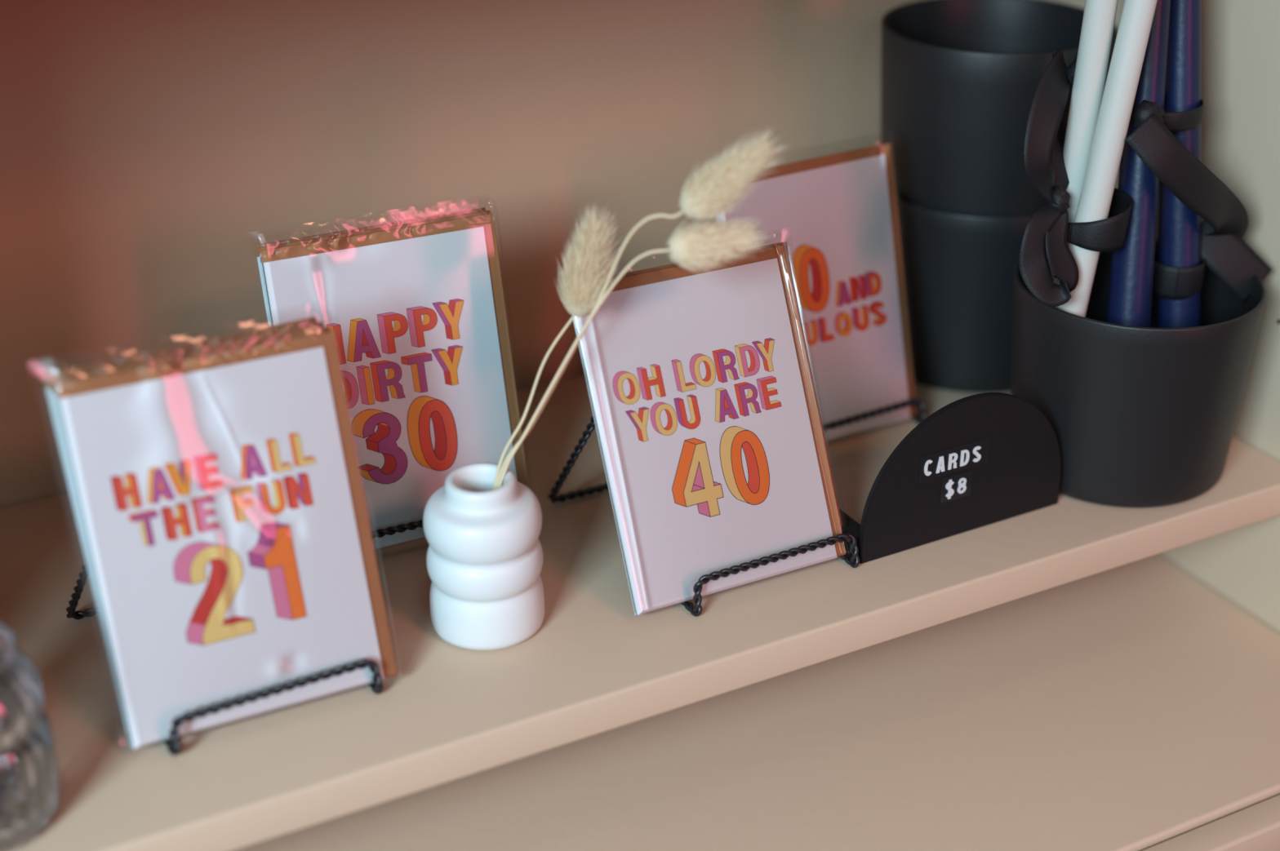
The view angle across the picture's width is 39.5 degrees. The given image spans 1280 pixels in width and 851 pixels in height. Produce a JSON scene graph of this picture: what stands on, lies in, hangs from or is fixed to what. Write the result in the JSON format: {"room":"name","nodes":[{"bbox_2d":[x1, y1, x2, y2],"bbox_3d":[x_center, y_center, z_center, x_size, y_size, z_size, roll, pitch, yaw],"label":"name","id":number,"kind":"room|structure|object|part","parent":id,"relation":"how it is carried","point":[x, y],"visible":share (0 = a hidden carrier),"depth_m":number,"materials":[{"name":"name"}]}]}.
{"room":"shop","nodes":[
{"label":"shop","id":0,"kind":"room"},
{"bbox_2d":[0,0,919,507],"bbox_3d":[-0.175,-0.474,0.838,4.800,3.000,0.120,-14,30,-24],"label":"wall","id":1,"kind":"structure","parent":0,"point":[148,148],"depth_m":0.94,"materials":[{"name":"beige paint"}]},
{"bbox_3d":[0.647,1.589,0.152,4.800,0.060,3.620,-14,30,-24],"label":"floor","id":2,"kind":"structure","parent":0,"visible":0},
{"bbox_2d":[0,0,1279,850],"bbox_3d":[0.079,0.129,0.951,1.132,1.820,0.416,-14,30,-24],"label":"shelf unit","id":3,"kind":"object","parent":2,"relation":"on","point":[1071,674],"visible":0.56,"depth_m":0.88,"materials":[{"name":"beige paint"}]},
{"bbox_2d":[0,619,61,850],"bbox_3d":[-0.260,0.104,0.680,0.062,0.113,0.062,-14,30,-24],"label":"glass jar","id":4,"kind":"object","parent":3,"relation":"on","point":[28,806],"visible":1,"depth_m":0.69,"materials":[{"name":"clear glass"}]},
{"bbox_3d":[-0.260,0.072,0.664,0.049,0.039,0.049,-14,30,-24],"label":"lid","id":5,"kind":"part","parent":4,"relation":"part of","materials":[{"name":"clear glass"}]},
{"bbox_2d":[66,559,383,755],"bbox_3d":[-0.189,0.051,0.776,0.110,0.121,0.131,-14,30,-24],"label":"easel","id":6,"kind":"object","parent":3,"relation":"on","point":[173,745],"visible":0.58,"depth_m":0.75,"materials":[{"name":"black metal"}]},
{"bbox_3d":[-0.212,0.040,0.799,0.094,0.121,0.064,-14,30,-24],"label":"frame","id":7,"kind":"part","parent":6,"relation":"part of","materials":[{"name":"black metal"}]},
{"bbox_2d":[42,316,317,733],"bbox_3d":[-0.178,0.038,0.753,0.124,0.155,0.053,-13,30,-23],"label":"greeting card","id":8,"kind":"object","parent":6,"relation":"on","point":[311,320],"visible":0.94,"depth_m":0.73,"materials":[{"name":"white"}]},
{"bbox_2d":[48,321,324,671],"bbox_3d":[-0.175,0.040,0.750,0.123,0.154,0.053,-13,30,-23],"label":"greeting card","id":9,"kind":"object","parent":6,"relation":"on","point":[317,325],"visible":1,"depth_m":0.73,"materials":[{"name":"white"}]},
{"bbox_2d":[53,326,330,599],"bbox_3d":[-0.173,0.042,0.747,0.122,0.153,0.053,-13,30,-23],"label":"greeting card","id":10,"kind":"object","parent":6,"relation":"on","point":[326,329],"visible":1,"depth_m":0.74,"materials":[{"name":"white"}]},
{"bbox_2d":[54,331,396,749],"bbox_3d":[-0.169,0.044,0.744,0.118,0.153,0.054,-13,30,-23],"label":"greeting card","id":11,"kind":"object","parent":6,"relation":"on","point":[226,521],"visible":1,"depth_m":0.74,"materials":[{"name":"white paper"}]},
{"bbox_2d":[370,519,423,539],"bbox_3d":[-0.130,-0.011,0.896,0.097,0.121,0.123,-14,30,-24],"label":"easel","id":12,"kind":"object","parent":3,"relation":"on","point":[412,526],"visible":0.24,"depth_m":0.87,"materials":[{"name":"black metal"}]},
{"bbox_2d":[254,207,485,326],"bbox_3d":[-0.120,-0.024,0.873,0.120,0.156,0.041,-12,29,-22],"label":"greeting card","id":13,"kind":"object","parent":12,"relation":"on","point":[474,211],"visible":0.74,"depth_m":0.85,"materials":[{"name":"white"}]},
{"bbox_2d":[258,210,490,250],"bbox_3d":[-0.117,-0.023,0.870,0.120,0.156,0.041,-12,29,-22],"label":"greeting card","id":14,"kind":"object","parent":12,"relation":"on","point":[486,212],"visible":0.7,"depth_m":0.85,"materials":[{"name":"white"}]},
{"bbox_2d":[257,213,528,550],"bbox_3d":[-0.115,-0.021,0.866,0.118,0.156,0.042,-12,29,-22],"label":"greeting card","id":15,"kind":"object","parent":12,"relation":"on","point":[416,315],"visible":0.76,"depth_m":0.87,"materials":[{"name":"white paper"}]},
{"bbox_2d":[422,462,544,650],"bbox_3d":[-0.071,0.057,0.811,0.053,0.076,0.053,-14,30,-24],"label":"bud vase","id":16,"kind":"object","parent":3,"relation":"on","point":[484,558],"visible":1,"depth_m":0.79,"materials":[{"name":"white ceramic"}]},
{"bbox_2d":[493,203,621,489],"bbox_3d":[-0.044,-0.009,0.803,0.080,0.184,0.030,-13,30,-22],"label":"grass","id":17,"kind":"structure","parent":16,"relation":"in","point":[585,273],"depth_m":0.78,"materials":[{"name":"beige plant"}]},
{"bbox_3d":[-0.052,0.017,0.806,0.061,0.135,0.005,-21,33,-34],"label":"stem","id":18,"kind":"part","parent":17,"relation":"part of","materials":[{"name":"beige plant"}]},
{"bbox_2d":[496,214,772,488],"bbox_3d":[-0.011,-0.003,0.789,0.142,0.184,0.030,-9,28,-15],"label":"grass","id":19,"kind":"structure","parent":16,"relation":"in","point":[692,246],"depth_m":0.76,"materials":[{"name":"beige plant"}]},
{"bbox_3d":[-0.035,0.003,0.795,0.098,0.170,0.008,-5,27,-8],"label":"stem","id":20,"kind":"part","parent":19,"relation":"part of","materials":[{"name":"beige plant"}]},
{"bbox_2d":[493,128,787,489],"bbox_3d":[-0.007,-0.024,0.787,0.144,0.224,0.028,-2,27,-2],"label":"grass","id":21,"kind":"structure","parent":16,"relation":"in","point":[710,191],"depth_m":0.74,"materials":[{"name":"beige plant"}]},
{"bbox_3d":[-0.030,-0.007,0.793,0.102,0.188,0.013,-5,27,-9],"label":"stem","id":22,"kind":"part","parent":21,"relation":"part of","materials":[{"name":"beige plant"}]},
{"bbox_2d":[547,416,859,617],"bbox_3d":[0.029,0.002,0.869,0.108,0.121,0.133,-14,30,-24],"label":"easel","id":23,"kind":"object","parent":3,"relation":"on","point":[853,561],"visible":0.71,"depth_m":0.85,"materials":[{"name":"black metal"}]},
{"bbox_3d":[0.005,-0.011,0.895,0.092,0.121,0.058,-14,30,-24],"label":"frame","id":24,"kind":"part","parent":23,"relation":"part of","materials":[{"name":"black metal"}]},
{"bbox_2d":[572,244,846,617],"bbox_3d":[0.034,-0.003,0.840,0.118,0.146,0.071,-13,30,-24],"label":"greeting card","id":25,"kind":"object","parent":23,"relation":"on","point":[700,387],"visible":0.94,"depth_m":0.84,"materials":[{"name":"white paper"}]},
{"bbox_2d":[610,241,842,526],"bbox_3d":[0.035,-0.005,0.845,0.119,0.146,0.070,-13,30,-24],"label":"envelope","id":26,"kind":"object","parent":23,"relation":"on","point":[672,265],"visible":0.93,"depth_m":0.87,"materials":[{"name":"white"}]},
{"bbox_3d":[0.074,0.143,0.968,1.132,0.022,0.396,-14,30,-24],"label":"board","id":27,"kind":"part","parent":3,"relation":"part of","materials":[{"name":"pink paint"}]},
{"bbox_2d":[822,398,926,431],"bbox_3d":[0.095,-0.064,0.996,0.102,0.121,0.120,-14,30,-24],"label":"easel","id":28,"kind":"object","parent":3,"relation":"on","point":[912,402],"visible":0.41,"depth_m":0.98,"materials":[{"name":"black metal"}]},
{"bbox_2d":[715,142,917,443],"bbox_3d":[0.097,-0.069,0.956,0.118,0.156,0.041,-15,31,-27],"label":"greeting card","id":29,"kind":"object","parent":28,"relation":"on","point":[836,215],"visible":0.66,"depth_m":0.96,"materials":[{"name":"white paper"}]},
{"bbox_2d":[839,392,1061,564],"bbox_3d":[0.152,0.014,0.892,0.128,0.076,0.035,-14,30,-25],"label":"price sign","id":30,"kind":"object","parent":3,"relation":"on","point":[976,461],"visible":0.98,"depth_m":0.88,"materials":[{"name":"black plastic"}]},
{"bbox_2d":[896,197,1031,393],"bbox_3d":[0.200,-0.094,1.064,0.128,0.112,0.128,-14,30,-24],"label":"planter pot","id":31,"kind":"object","parent":3,"relation":"on","point":[958,268],"visible":0.38,"depth_m":1.01,"materials":[{"name":"black ceramic"}]},
{"bbox_2d":[880,0,1114,216],"bbox_3d":[0.200,-0.138,1.041,0.128,0.196,0.128,-14,30,-24],"label":"planter pot","id":32,"kind":"object","parent":31,"relation":"on","point":[960,79],"visible":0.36,"depth_m":0.98,"materials":[{"name":"black ceramic"}]},
{"bbox_2d":[1010,239,1266,508],"bbox_3d":[0.256,-0.028,0.940,0.126,0.106,0.126,-14,30,-24],"label":"pot","id":33,"kind":"object","parent":3,"relation":"on","point":[1140,417],"visible":0.76,"depth_m":0.90,"materials":[{"name":"black plastic"}]},
{"bbox_2d":[1053,0,1118,284],"bbox_3d":[0.214,-0.151,0.864,0.016,0.271,0.030,-10,29,-18],"label":"taper candle","id":34,"kind":"object","parent":33,"relation":"in","point":[1099,15],"visible":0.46,"depth_m":0.85,"materials":[{"name":"grey wax"}]},
{"bbox_2d":[1055,0,1157,317],"bbox_3d":[0.225,-0.146,0.852,0.042,0.275,0.016,-3,27,-4],"label":"taper candle","id":35,"kind":"object","parent":33,"relation":"in","point":[1135,22],"visible":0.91,"depth_m":0.85,"materials":[{"name":"grey wax"}]},
{"bbox_2d":[1018,47,1132,306],"bbox_3d":[0.214,-0.121,0.864,0.047,0.115,0.067,12,30,23],"label":"ribbon","id":36,"kind":"object","parent":35,"relation":"attached to","point":[1046,255],"visible":0.92,"depth_m":0.86,"materials":[{"name":"black"}]},
{"bbox_2d":[1106,0,1170,327],"bbox_3d":[0.247,-0.155,0.877,0.022,0.270,0.073,-1,27,0],"label":"taper candle","id":37,"kind":"object","parent":33,"relation":"in","point":[1132,266],"visible":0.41,"depth_m":0.89,"materials":[{"name":"blue wax"}]},
{"bbox_2d":[1124,98,1271,302],"bbox_3d":[0.269,-0.117,0.903,0.102,0.114,0.059,-14,30,-24],"label":"ribbon","id":38,"kind":"object","parent":37,"relation":"attached to","point":[1224,226],"visible":0.78,"depth_m":0.88,"materials":[{"name":"black"}]},
{"bbox_2d":[1156,0,1200,328],"bbox_3d":[0.274,-0.165,0.893,0.023,0.272,0.068,-7,28,-13],"label":"taper candle","id":39,"kind":"object","parent":33,"relation":"in","point":[1179,227],"visible":0.53,"depth_m":0.90,"materials":[{"name":"blue wax"}]},
{"bbox_3d":[0.301,-0.340,0.897,0.020,0.900,0.332,-14,30,-24],"label":"panel","id":40,"kind":"part","parent":3,"relation":"part of","materials":[{"name":"pink paint"}]}
]}

